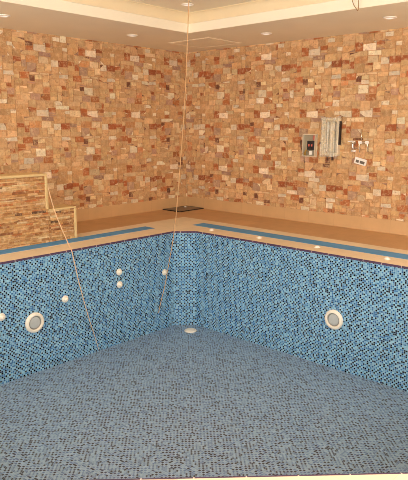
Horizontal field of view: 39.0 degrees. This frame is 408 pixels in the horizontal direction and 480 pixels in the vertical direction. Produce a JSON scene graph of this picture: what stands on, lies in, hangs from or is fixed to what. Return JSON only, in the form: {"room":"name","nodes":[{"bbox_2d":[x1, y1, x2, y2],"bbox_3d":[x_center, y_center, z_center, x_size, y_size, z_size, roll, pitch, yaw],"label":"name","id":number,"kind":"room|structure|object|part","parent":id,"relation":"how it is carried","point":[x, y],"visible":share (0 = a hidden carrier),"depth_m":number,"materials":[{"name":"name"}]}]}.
{"room":"indoor swimming pool","nodes":[
{"label":"indoor swimming pool","id":0,"kind":"room"},
{"bbox_2d":[0,233,173,384],"bbox_3d":[-2.439,1.042,7.225,0.001,1.538,5.750,10,15,42],"label":"wall","id":1,"kind":"structure","parent":0,"point":[116,315],"depth_m":8.01,"materials":[{"name":"blue tile"}]},
{"bbox_2d":[0,313,5,320],"bbox_3d":[-2.487,0.956,7.118,0.048,0.100,0.100,10,15,42],"label":"inlet","id":2,"kind":"object","parent":1,"relation":"attached to","point":[2,315],"visible":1,"depth_m":7.11,"materials":[{"name":"white plastic"}]},
{"bbox_2d":[25,312,43,332],"bbox_3d":[-2.190,1.074,7.482,0.034,0.270,0.270,10,15,42],"label":"pool light","id":3,"kind":"object","parent":1,"relation":"attached to","point":[34,322],"visible":1,"depth_m":7.47,"materials":[{"name":"white plastic"}]},
{"bbox_2d":[62,295,68,302],"bbox_3d":[-1.861,0.801,7.781,0.048,0.100,0.100,10,15,42],"label":"inlet","id":4,"kind":"object","parent":1,"relation":"attached to","point":[65,298],"visible":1,"depth_m":7.76,"materials":[{"name":"white plastic"}]},
{"bbox_2d":[116,269,121,274],"bbox_3d":[-1.226,0.471,8.420,0.048,0.100,0.100,10,15,42],"label":"inlet","id":5,"kind":"object","parent":1,"relation":"attached to","point":[119,271],"visible":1,"depth_m":8.40,"materials":[{"name":"white plastic"}]},
{"bbox_2d":[117,281,122,287],"bbox_3d":[-1.224,0.657,8.459,0.048,0.100,0.100,10,15,42],"label":"inlet","id":6,"kind":"object","parent":1,"relation":"attached to","point":[119,284],"visible":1,"depth_m":8.44,"materials":[{"name":"white plastic"}]},
{"bbox_2d":[0,28,186,209],"bbox_3d":[-3.913,-1.632,7.982,0.010,3.385,10.500,10,15,42],"label":"wall","id":7,"kind":"structure","parent":0,"point":[103,121],"depth_m":10.08,"materials":[{"name":"stone"}]},
{"bbox_2d":[76,196,185,221],"bbox_3d":[-3.917,-0.074,8.288,0.016,0.210,10.500,10,15,42],"label":"baseboard","id":8,"kind":"structure","parent":7,"relation":"attached to","point":[154,205],"depth_m":10.92,"materials":[{"name":"beige tile"}]},
{"bbox_2d":[173,233,195,324],"bbox_3d":[-0.310,0.637,9.310,0.368,1.538,0.001,0,11,-2],"label":"wall","id":9,"kind":"structure","parent":0,"point":[184,244],"depth_m":9.31,"materials":[{"name":"blue tile"}]},
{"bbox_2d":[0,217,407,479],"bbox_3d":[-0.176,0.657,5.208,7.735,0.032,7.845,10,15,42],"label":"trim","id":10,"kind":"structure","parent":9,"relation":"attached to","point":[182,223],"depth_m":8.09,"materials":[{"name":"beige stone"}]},
{"bbox_2d":[0,172,76,249],"bbox_3d":[-2.897,-0.353,7.662,0.313,0.982,2.653,10,15,42],"label":"stone wall","id":11,"kind":"structure","parent":10,"relation":"on","point":[27,218],"depth_m":7.98,"materials":[{"name":"brown stone"}]},
{"bbox_3d":[-3.054,-0.784,7.401,0.313,0.036,2.184,10,15,42],"label":"cap trim","id":12,"kind":"part","parent":11,"relation":"part of","materials":[{"name":"beige stone"}]},
{"bbox_3d":[-2.228,-0.668,8.137,0.042,0.467,0.042,10,15,42],"label":"corner trim","id":13,"kind":"part","parent":11,"relation":"part of","materials":[{"name":"beige stone"}]},
{"bbox_3d":[-2.157,-0.477,8.459,0.313,0.028,0.457,10,15,42],"label":"cap trim","id":14,"kind":"part","parent":11,"relation":"part of","materials":[{"name":"beige stone"}]},
{"bbox_2d":[48,187,98,348],"bbox_3d":[-1.896,0.417,8.176,0.742,2.344,0.410,10,15,42],"label":"cord","id":15,"kind":"object","parent":11,"relation":"hanging from","point":[48,187],"visible":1,"depth_m":7.95,"materials":[{"name":"beige"}]},
{"bbox_3d":[-1.915,-0.255,8.568,0.042,0.445,0.042,10,15,42],"label":"corner trim","id":16,"kind":"part","parent":11,"relation":"part of","materials":[{"name":"beige stone"}]},
{"bbox_2d":[0,226,153,254],"bbox_3d":[-3.016,0.234,7.221,0.240,0.005,6.290,10,15,42],"label":"trim","id":17,"kind":"structure","parent":10,"relation":"in","point":[11,250],"depth_m":8.37,"materials":[{"name":"blue tile"}]},
{"bbox_2d":[194,223,407,259],"bbox_3d":[2.303,0.163,7.668,6.540,0.005,0.275,10,15,42],"label":"trim","id":18,"kind":"structure","parent":10,"relation":"in","point":[283,237],"depth_m":8.36,"materials":[{"name":"blue tile"}]},
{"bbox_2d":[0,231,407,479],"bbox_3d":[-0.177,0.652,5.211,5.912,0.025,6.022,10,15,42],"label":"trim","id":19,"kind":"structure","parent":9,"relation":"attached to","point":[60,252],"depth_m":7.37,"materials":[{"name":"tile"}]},
{"bbox_2d":[130,0,256,12],"bbox_3d":[-0.113,-2.585,4.239,6.980,0.001,7.200,10,15,42],"label":"ceiling","id":20,"kind":"structure","parent":0,"point":[199,5],"depth_m":8.22,"materials":[{"name":"paint"}]},
{"bbox_2d":[158,0,188,312],"bbox_3d":[-0.386,-1.043,8.340,0.177,4.618,0.954,-7,13,-32],"label":"hanging cord","id":21,"kind":"object","parent":20,"relation":"hanging from","point":[188,0],"visible":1,"depth_m":8.27,"materials":[{"name":"beige"}]},
{"bbox_2d":[181,3,193,5],"bbox_3d":[-0.237,-3.377,8.283,0.180,0.014,0.180,10,15,42],"label":"recessed light","id":22,"kind":"object","parent":20,"relation":"in","point":[183,4],"visible":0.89,"depth_m":8.23,"materials":[{"name":"white"}]},
{"bbox_2d":[0,325,407,479],"bbox_3d":[-0.182,2.171,5.511,5.900,0.001,6.010,10,15,42],"label":"floor","id":23,"kind":"structure","parent":0,"point":[168,402],"depth_m":6.46,"materials":[{"name":"blue tile"}]},
{"bbox_2d":[184,328,196,332],"bbox_3d":[-0.215,1.436,9.193,0.198,0.016,0.198,10,15,42],"label":"drain","id":24,"kind":"object","parent":23,"relation":"on","point":[188,330],"visible":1,"depth_m":9.16,"materials":[{"name":"white plastic"}]},
{"bbox_2d":[0,1,407,52],"bbox_3d":[-0.115,-2.284,4.161,10.500,0.001,10.700,10,15,42],"label":"ceiling","id":25,"kind":"structure","parent":0,"point":[23,17],"depth_m":8.57,"materials":[{"name":"paint"}]},
{"bbox_2d":[0,0,407,32],"bbox_3d":[-0.113,-2.377,4.280,6.780,0.135,7.000,10,15,42],"label":"trim","id":26,"kind":"structure","parent":25,"relation":"attached to","point":[58,5],"depth_m":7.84,"materials":[{"name":"white paint"}]},
{"bbox_2d":[170,37,241,47],"bbox_3d":[0.018,-3.456,10.125,0.950,0.009,0.870,10,15,42],"label":"ceiling access panel","id":27,"kind":"object","parent":25,"relation":"attached to","point":[207,42],"visible":0.99,"depth_m":10.06,"materials":[{"name":"paint"}]},
{"bbox_2d":[383,16,396,18],"bbox_3d":[2.486,-2.969,7.708,0.180,0.014,0.180,10,15,42],"label":"recessed light","id":28,"kind":"object","parent":25,"relation":"in","point":[387,17],"visible":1,"depth_m":7.66,"materials":[{"name":"white"}]},
{"bbox_2d":[77,209,407,249],"bbox_3d":[-0.131,0.715,4.897,10.300,0.001,10.500,10,15,42],"label":"floor","id":29,"kind":"structure","parent":0,"point":[389,240],"depth_m":9.80,"materials":[{"name":"brown tile"}]},
{"bbox_2d":[163,206,203,211],"bbox_3d":[-0.418,-0.639,11.662,0.490,0.034,0.690,10,15,42],"label":"floor hatch","id":30,"kind":"object","parent":29,"relation":"on","point":[181,208],"visible":1,"depth_m":11.65,"materials":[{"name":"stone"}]},
{"bbox_2d":[186,27,407,221],"bbox_3d":[3.424,-1.682,8.360,10.300,3.385,0.010,10,15,42],"label":"wall","id":31,"kind":"structure","parent":0,"point":[249,109],"depth_m":9.92,"materials":[{"name":"stone"}]},
{"bbox_2d":[186,196,407,235],"bbox_3d":[3.417,-0.124,8.665,10.300,0.210,0.016,10,15,42],"label":"baseboard","id":32,"kind":"structure","parent":31,"relation":"attached to","point":[348,221],"depth_m":10.12,"materials":[{"name":"beige tile"}]},
{"bbox_2d":[300,134,317,162],"bbox_3d":[1.773,-1.570,9.885,0.350,0.495,0.062,10,15,42],"label":"control box","id":33,"kind":"object","parent":31,"relation":"attached to","point":[309,141],"visible":1,"depth_m":9.85,"materials":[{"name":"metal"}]},
{"bbox_3d":[1.819,-1.621,9.871,0.250,0.364,0.006,10,15,42],"label":"plate","id":34,"kind":"part","parent":33,"relation":"part of","materials":[{"name":"metal"}]},
{"bbox_2d":[320,118,341,159],"bbox_3d":[2.083,-1.679,9.528,0.392,0.726,0.129,10,15,42],"label":"enclosure","id":35,"kind":"object","parent":31,"relation":"attached to","point":[331,130],"visible":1,"depth_m":9.48,"materials":[{"name":"metal"}]},
{"bbox_3d":[2.091,-1.693,9.482,0.190,0.510,0.010,10,15,42],"label":"door","id":36,"kind":"part","parent":35,"relation":"part of","materials":[{"name":"metal"}]},
{"bbox_2d":[348,141,355,151],"bbox_3d":[2.387,-1.512,9.315,0.131,0.183,0.072,10,15,42],"label":"valve","id":37,"kind":"object","parent":31,"relation":"attached to","point":[353,143],"visible":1,"depth_m":9.29,"materials":[{"name":"metal"}]},
{"bbox_2d":[354,157,366,165],"bbox_3d":[2.516,-1.262,9.264,0.224,0.146,0.041,10,15,42],"label":"box","id":38,"kind":"object","parent":31,"relation":"attached to","point":[360,161],"visible":1,"depth_m":9.24,"materials":[{"name":"white plastic"}]},
{"bbox_2d":[358,130,369,152],"bbox_3d":[2.545,-1.572,9.163,0.176,0.367,0.062,10,15,42],"label":"pipe manifold","id":39,"kind":"object","parent":31,"relation":"attached to","point":[359,142],"visible":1,"depth_m":9.17,"materials":[{"name":"metal"}]},
{"bbox_2d":[196,233,407,391],"bbox_3d":[1.950,1.013,7.447,5.640,1.538,0.001,10,15,42],"label":"wall","id":40,"kind":"structure","parent":0,"point":[273,297],"depth_m":7.92,"materials":[{"name":"blue tile"}]},
{"bbox_2d":[325,310,342,329],"bbox_3d":[1.716,1.059,7.652,0.270,0.270,0.034,10,15,42],"label":"pool light","id":41,"kind":"object","parent":40,"relation":"attached to","point":[333,318],"visible":1,"depth_m":7.64,"materials":[{"name":"white plastic"}]}
]}

